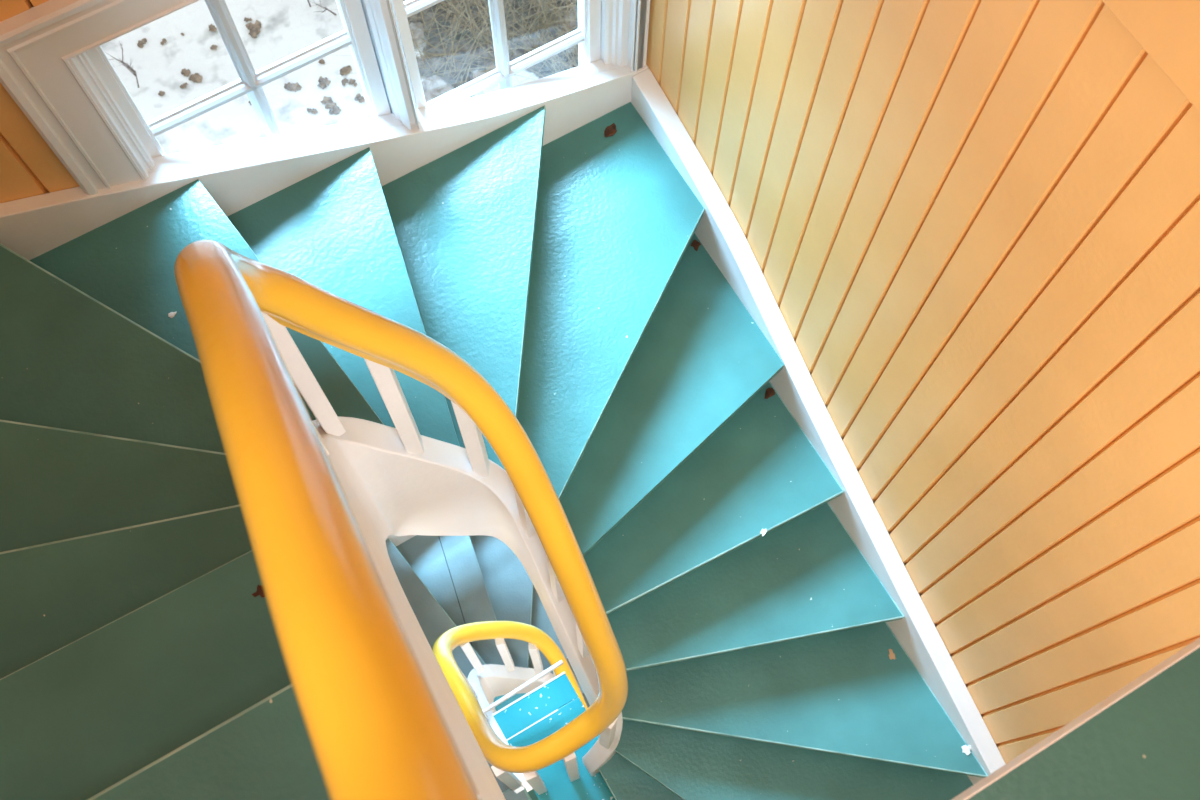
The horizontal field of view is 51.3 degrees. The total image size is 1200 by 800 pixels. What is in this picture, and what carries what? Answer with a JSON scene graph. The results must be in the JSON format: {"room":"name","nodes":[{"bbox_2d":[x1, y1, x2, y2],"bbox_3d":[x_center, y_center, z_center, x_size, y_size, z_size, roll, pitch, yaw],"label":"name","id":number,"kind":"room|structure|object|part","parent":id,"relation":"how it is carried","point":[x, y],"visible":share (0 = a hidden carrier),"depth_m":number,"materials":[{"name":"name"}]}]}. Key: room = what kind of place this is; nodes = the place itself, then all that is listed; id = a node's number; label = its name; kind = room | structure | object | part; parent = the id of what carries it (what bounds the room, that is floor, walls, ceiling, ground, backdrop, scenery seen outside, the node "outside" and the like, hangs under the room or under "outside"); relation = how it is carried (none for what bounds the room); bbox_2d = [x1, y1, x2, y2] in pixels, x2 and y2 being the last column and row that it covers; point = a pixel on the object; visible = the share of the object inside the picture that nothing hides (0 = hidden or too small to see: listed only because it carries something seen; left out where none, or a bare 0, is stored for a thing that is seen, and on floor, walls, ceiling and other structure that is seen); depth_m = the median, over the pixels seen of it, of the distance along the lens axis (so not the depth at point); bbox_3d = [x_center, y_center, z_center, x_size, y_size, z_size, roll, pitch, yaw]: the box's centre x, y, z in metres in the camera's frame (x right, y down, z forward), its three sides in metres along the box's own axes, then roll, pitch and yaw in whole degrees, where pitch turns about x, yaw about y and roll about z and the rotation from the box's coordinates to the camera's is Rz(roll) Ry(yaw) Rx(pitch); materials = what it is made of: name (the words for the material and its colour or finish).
{"room":"stairwell","nodes":[
{"label":"stairwell","id":0,"kind":"room"},
{"bbox_2d":[0,0,78,202],"bbox_3d":[-0.945,-0.426,3.646,2.328,9.330,0.240,-29,73,-10],"label":"wall","id":1,"kind":"structure","parent":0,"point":[29,167],"depth_m":2.59,"materials":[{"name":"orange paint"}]},
{"bbox_2d":[0,0,419,195],"bbox_3d":[-0.836,-0.546,3.291,0.788,3.348,0.182,-29,73,-10],"label":"window","id":2,"kind":"structure","parent":1,"relation":"attached to","point":[54,65],"depth_m":2.63,"materials":[{"name":"white paint"}]},
{"bbox_3d":[-0.811,-0.720,2.598,0.751,0.595,0.034,-29,73,-10],"label":"casing","id":3,"kind":"part","parent":2,"relation":"part of","materials":[{"name":"white paint"}]},
{"bbox_3d":[-0.800,-0.437,3.679,0.573,2.534,0.053,-29,73,-10],"label":"sash","id":4,"kind":"part","parent":2,"relation":"part of","materials":[{"name":"white paint"}]},
{"bbox_2d":[391,0,649,108],"bbox_3d":[-0.220,-0.904,3.361,0.712,3.468,0.185,-29,73,-10],"label":"window","id":5,"kind":"structure","parent":1,"relation":"attached to","point":[615,32],"depth_m":3.35,"materials":[{"name":"white paint"}]},
{"bbox_3d":[0.109,-1.247,2.723,0.047,1.766,0.037,-29,73,-10],"label":"casing","id":6,"kind":"part","parent":5,"relation":"part of","materials":[{"name":"white paint"}]},
{"bbox_2d":[494,693,538,799],"bbox_3d":[-0.152,2.350,7.540,2.448,0.120,3.270,-29,73,-10],"label":"floor","id":7,"kind":"structure","parent":0,"point":[533,796],"depth_m":7.66,"materials":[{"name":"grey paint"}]},
{"bbox_2d":[386,535,589,799],"bbox_3d":[-0.136,1.769,5.913,2.207,3.527,2.893,-29,73,-10],"label":"staircase","id":8,"kind":"structure","parent":7,"relation":"on","point":[448,582],"depth_m":6.14,"materials":[{"name":"grey paint"}]},
{"bbox_2d":[174,240,627,799],"bbox_3d":[-0.023,1.115,3.579,0.471,7.264,1.660,-30,73,-11],"label":"banister","id":9,"kind":"object","parent":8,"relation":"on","point":[376,727],"visible":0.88,"depth_m":1.05,"materials":[{"name":"yellow paint"}]},
{"bbox_2d":[492,672,614,799],"bbox_3d":[-0.222,1.972,4.131,1.230,0.110,1.719,-29,73,-10],"label":"landing","id":10,"kind":"object","parent":8,"relation":"attached to","point":[541,712],"visible":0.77,"depth_m":4.38,"materials":[{"name":"teal paint"}]},
{"bbox_2d":[0,60,1005,799],"bbox_3d":[-0.117,0.631,2.788,2.207,3.527,2.893,-29,73,-10],"label":"staircase","id":11,"kind":"structure","parent":10,"relation":"on","point":[555,256],"depth_m":3.27,"materials":[{"name":"teal paint"}]},
{"bbox_2d":[168,311,176,317],"bbox_3d":[-0.949,-0.190,2.775,0.021,0.005,0.014,-29,73,-10],"label":"flake","id":12,"kind":"object","parent":11,"relation":"on","point":[171,314],"visible":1,"depth_m":2.77,"materials":[{"name":"white"}]},
{"bbox_2d":[252,585,264,596],"bbox_3d":[-0.483,0.272,1.776,0.022,0.005,0.019,12,70,4],"label":"dead leaf","id":13,"kind":"object","parent":11,"relation":"on","point":[260,591],"visible":0.68,"depth_m":1.77,"materials":[{"name":"brown plant"}]},
{"bbox_2d":[148,60,618,172],"bbox_3d":[-0.474,-0.750,3.216,1.325,0.549,0.040,-29,73,-10],"label":"window sill","id":14,"kind":"structure","parent":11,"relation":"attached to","point":[191,160],"depth_m":3.16,"materials":[{"name":"white paint"}]},
{"bbox_2d":[604,123,616,136],"bbox_3d":[0.029,-0.779,3.618,0.048,0.009,0.036,-29,73,-10],"label":"dead leaf","id":15,"kind":"object","parent":11,"relation":"on","point":[610,130],"visible":1,"depth_m":3.62,"materials":[{"name":"brown plant"}]},
{"bbox_2d":[691,240,700,250],"bbox_3d":[0.284,-0.460,3.712,0.027,0.009,0.032,29,72,10],"label":"dead leaf","id":16,"kind":"object","parent":11,"relation":"on","point":[695,243],"visible":1,"depth_m":3.71,"materials":[{"name":"brown plant"}]},
{"bbox_2d":[760,529,766,536],"bbox_3d":[0.473,0.382,3.616,0.015,0.006,0.028,27,72,9],"label":"flake","id":17,"kind":"object","parent":11,"relation":"on","point":[763,531],"visible":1,"depth_m":3.61,"materials":[{"name":"white"}]},
{"bbox_2d":[764,388,774,398],"bbox_3d":[0.507,-0.021,3.762,0.041,0.010,0.029,-29,73,-10],"label":"dead leaf","id":18,"kind":"object","parent":11,"relation":"on","point":[770,392],"visible":1,"depth_m":3.76,"materials":[{"name":"brown plant"}]},
{"bbox_2d":[889,649,894,659],"bbox_3d":[0.907,0.790,3.885,0.020,0.010,0.034,-2,70,-1],"label":"chip","id":19,"kind":"object","parent":11,"relation":"on","point":[891,655],"visible":1,"depth_m":3.88,"materials":[{"name":"brown"}]},
{"bbox_2d":[961,745,970,754],"bbox_3d":[1.112,1.059,3.788,0.033,0.009,0.030,-29,73,-10],"label":"crumb","id":20,"kind":"object","parent":11,"relation":"on","point":[966,749],"visible":1,"depth_m":3.79,"materials":[{"name":"white paint"}]},
{"bbox_2d":[952,637,1199,799],"bbox_3d":[0.397,0.881,0.964,2.206,0.052,1.010,-29,73,-10],"label":"landing","id":21,"kind":"object","parent":11,"relation":"attached to","point":[1142,741],"visible":1,"depth_m":1.14,"materials":[{"name":"teal paint"}]},
{"bbox_2d":[482,660,562,713],"bbox_3d":[-0.267,0.982,4.270,0.324,0.051,0.016,-30,73,-11],"label":"rod","id":22,"kind":"object","parent":10,"relation":"attached to","point":[559,663],"visible":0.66,"depth_m":4.26,"materials":[{"name":"white paint"}]},
{"bbox_2d":[646,0,1199,763],"bbox_3d":[0.878,0.223,3.420,0.120,9.330,3.270,-29,73,-10],"label":"wall","id":23,"kind":"structure","parent":0,"point":[973,226],"depth_m":2.57,"materials":[{"name":"yellow paint"}]},
{"bbox_2d":[1102,0,1199,112],"bbox_3d":[0.861,-0.361,1.568,0.014,0.218,2.910,-29,73,-10],"label":"trim","id":24,"kind":"structure","parent":23,"relation":"attached to","point":[1168,31],"depth_m":1.68,"materials":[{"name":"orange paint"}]},
{"label":"outside","id":25,"kind":"structure","parent":0,"visible":0},
{"bbox_2d":[100,0,578,154],"bbox_3d":[-2.155,-3.403,9.809,11.400,0.192,9.360,-29,73,-10],"label":"ground","id":26,"kind":"structure","parent":25,"point":[288,27],"depth_m":9.54,"materials":[{"name":"white snow"}]},
{"bbox_2d":[105,41,134,72],"bbox_3d":[-3.606,-2.560,9.327,0.172,0.287,0.112,-7,70,-3],"label":"bare twig","id":27,"kind":"object","parent":26,"relation":"on","point":[119,41],"visible":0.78,"depth_m":9.30,"materials":[{"name":"brown"}]},
{"bbox_2d":[117,57,138,87],"bbox_3d":[-3.484,-2.451,9.255,0.122,0.313,0.140,-29,73,-10],"label":"bare twig","id":28,"kind":"object","parent":26,"relation":"on","point":[131,70],"visible":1,"depth_m":9.26,"materials":[{"name":"brown"}]},
{"bbox_2d":[137,38,146,47],"bbox_3d":[-3.511,-2.737,9.594,0.085,0.024,0.075,-29,73,-10],"label":"clump","id":29,"kind":"object","parent":26,"relation":"on","point":[144,40],"visible":1,"depth_m":9.59,"materials":[{"name":"brown soil"}]},
{"bbox_2d":[180,82,187,88],"bbox_3d":[-3.138,-2.370,9.431,0.067,0.018,0.049,-29,73,-10],"label":"clump","id":30,"kind":"object","parent":26,"relation":"on","point":[184,85],"visible":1,"depth_m":9.43,"materials":[{"name":"brown soil"}]},
{"bbox_2d":[181,68,190,76],"bbox_3d":[-3.152,-2.491,9.507,0.075,0.029,0.063,16,71,5],"label":"clump","id":31,"kind":"object","parent":26,"relation":"on","point":[184,71],"visible":1,"depth_m":9.50,"materials":[{"name":"brown soil"}]},
{"bbox_2d":[189,73,202,82],"bbox_3d":[-3.067,-2.445,9.491,0.104,0.029,0.088,5,70,1],"label":"clump","id":32,"kind":"object","parent":26,"relation":"on","point":[196,77],"visible":1,"depth_m":9.48,"materials":[{"name":"brown soil"}]},
{"bbox_2d":[208,24,216,31],"bbox_3d":[-2.996,-2.871,9.658,0.065,0.026,0.088,-29,73,-10],"label":"clump","id":33,"kind":"object","parent":26,"relation":"on","point":[212,28],"visible":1,"depth_m":9.65,"materials":[{"name":"brown soil"}]},
{"bbox_2d":[245,20,260,37],"bbox_3d":[-2.658,-2.858,9.635,0.128,0.045,0.154,-29,73,-10],"label":"clump","id":34,"kind":"object","parent":26,"relation":"on","point":[254,28],"visible":1,"depth_m":9.62,"materials":[{"name":"soil"}]},
{"bbox_2d":[284,82,298,91],"bbox_3d":[-2.342,-2.380,9.490,0.117,0.037,0.082,4,70,1],"label":"clump","id":35,"kind":"object","parent":26,"relation":"on","point":[289,86],"visible":1,"depth_m":9.48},
{"bbox_2d":[307,108,317,113],"bbox_3d":[-2.159,-2.169,9.375,0.093,0.023,0.049,11,70,4],"label":"clump","id":36,"kind":"object","parent":26,"relation":"on","point":[313,111],"visible":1,"depth_m":9.37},
{"bbox_2d":[317,76,330,88],"bbox_3d":[-2.098,-2.407,9.476,0.097,0.032,0.101,17,71,6],"label":"clump","id":37,"kind":"object","parent":26,"relation":"on","point":[323,82],"visible":1,"depth_m":9.47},
{"bbox_2d":[312,0,336,15],"bbox_3d":[-2.104,-2.938,9.458,0.133,0.337,0.214,3,70,1],"label":"bare twig","id":38,"kind":"object","parent":26,"relation":"on","point":[313,0],"visible":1,"depth_m":9.44,"materials":[{"name":"brown"}]},
{"bbox_2d":[320,96,335,108],"bbox_3d":[-2.045,-2.237,9.411,0.094,0.031,0.141,-39,75,-13],"label":"clump","id":39,"kind":"object","parent":26,"relation":"on","point":[328,101],"visible":1,"depth_m":9.40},
{"bbox_2d":[328,105,340,114],"bbox_3d":[-1.986,-2.170,9.380,0.086,0.030,0.078,21,71,7],"label":"clump","id":40,"kind":"object","parent":26,"relation":"on","point":[335,110],"visible":1,"depth_m":9.37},
{"bbox_2d":[341,78,347,85],"bbox_3d":[-1.935,-2.411,9.463,0.053,0.020,0.068,40,74,13],"label":"clump","id":41,"kind":"object","parent":26,"relation":"on","point":[344,81],"visible":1,"depth_m":9.46,"materials":[{"name":"soil"}]},
{"bbox_2d":[340,65,351,75],"bbox_3d":[-1.929,-2.498,9.481,0.105,0.034,0.069,-29,73,-10],"label":"clump","id":42,"kind":"object","parent":26,"relation":"on","point":[345,70],"visible":1,"depth_m":9.47,"materials":[{"name":"brown soil"}]},
{"bbox_2d":[348,79,356,85],"bbox_3d":[-1.868,-2.402,9.454,0.073,0.019,0.055,16,71,5],"label":"clump","id":43,"kind":"object","parent":26,"relation":"on","point":[351,81],"visible":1,"depth_m":9.45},
{"bbox_2d":[354,93,364,102],"bbox_3d":[-1.815,-2.271,9.413,0.070,0.032,0.086,-29,73,-10],"label":"clump","id":44,"kind":"object","parent":26,"relation":"on","point":[358,97],"visible":1,"depth_m":9.41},
{"bbox_2d":[409,22,424,48],"bbox_3d":[-1.441,-2.777,9.515,0.236,0.202,0.238,-29,73,-10],"label":"stone","id":45,"kind":"object","parent":26,"relation":"on","point":[418,35],"visible":0.36,"depth_m":9.46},
{"bbox_2d":[422,75,453,102],"bbox_3d":[-1.229,-2.318,9.378,0.274,0.196,0.261,-29,73,-10],"label":"stone","id":46,"kind":"object","parent":26,"relation":"on","point":[430,95],"visible":0.61,"depth_m":9.31,"materials":[{"name":"white stone"}]},
{"bbox_2d":[335,0,578,95],"bbox_3d":[-0.308,-4.038,9.535,4.592,1.161,5.457,-29,73,-10],"label":"dry brush","id":47,"kind":"object","parent":26,"relation":"on","point":[545,10],"visible":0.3,"depth_m":9.42,"materials":[{"name":"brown plant"}]},
{"bbox_2d":[470,70,485,80],"bbox_3d":[-0.914,-2.434,9.429,0.139,0.094,0.131,1,70,0],"label":"stone","id":48,"kind":"object","parent":26,"relation":"on","point":[480,73],"visible":0.48,"depth_m":9.39,"materials":[{"name":"grey stone"}]},
{"bbox_2d":[486,61,495,71],"bbox_3d":[-0.790,-2.517,9.471,0.136,0.103,0.124,26,72,9],"label":"stone","id":49,"kind":"object","parent":26,"relation":"on","point":[493,66],"visible":0.28,"depth_m":9.44,"materials":[{"name":"grey stone"}]},
{"bbox_2d":[557,6,577,33],"bbox_3d":[-0.199,-2.909,9.638,0.251,0.205,0.272,-29,73,-10],"label":"stone","id":50,"kind":"object","parent":26,"relation":"on","point":[574,23],"visible":0.3,"depth_m":9.57,"materials":[{"name":"grey stone"}]}
]}

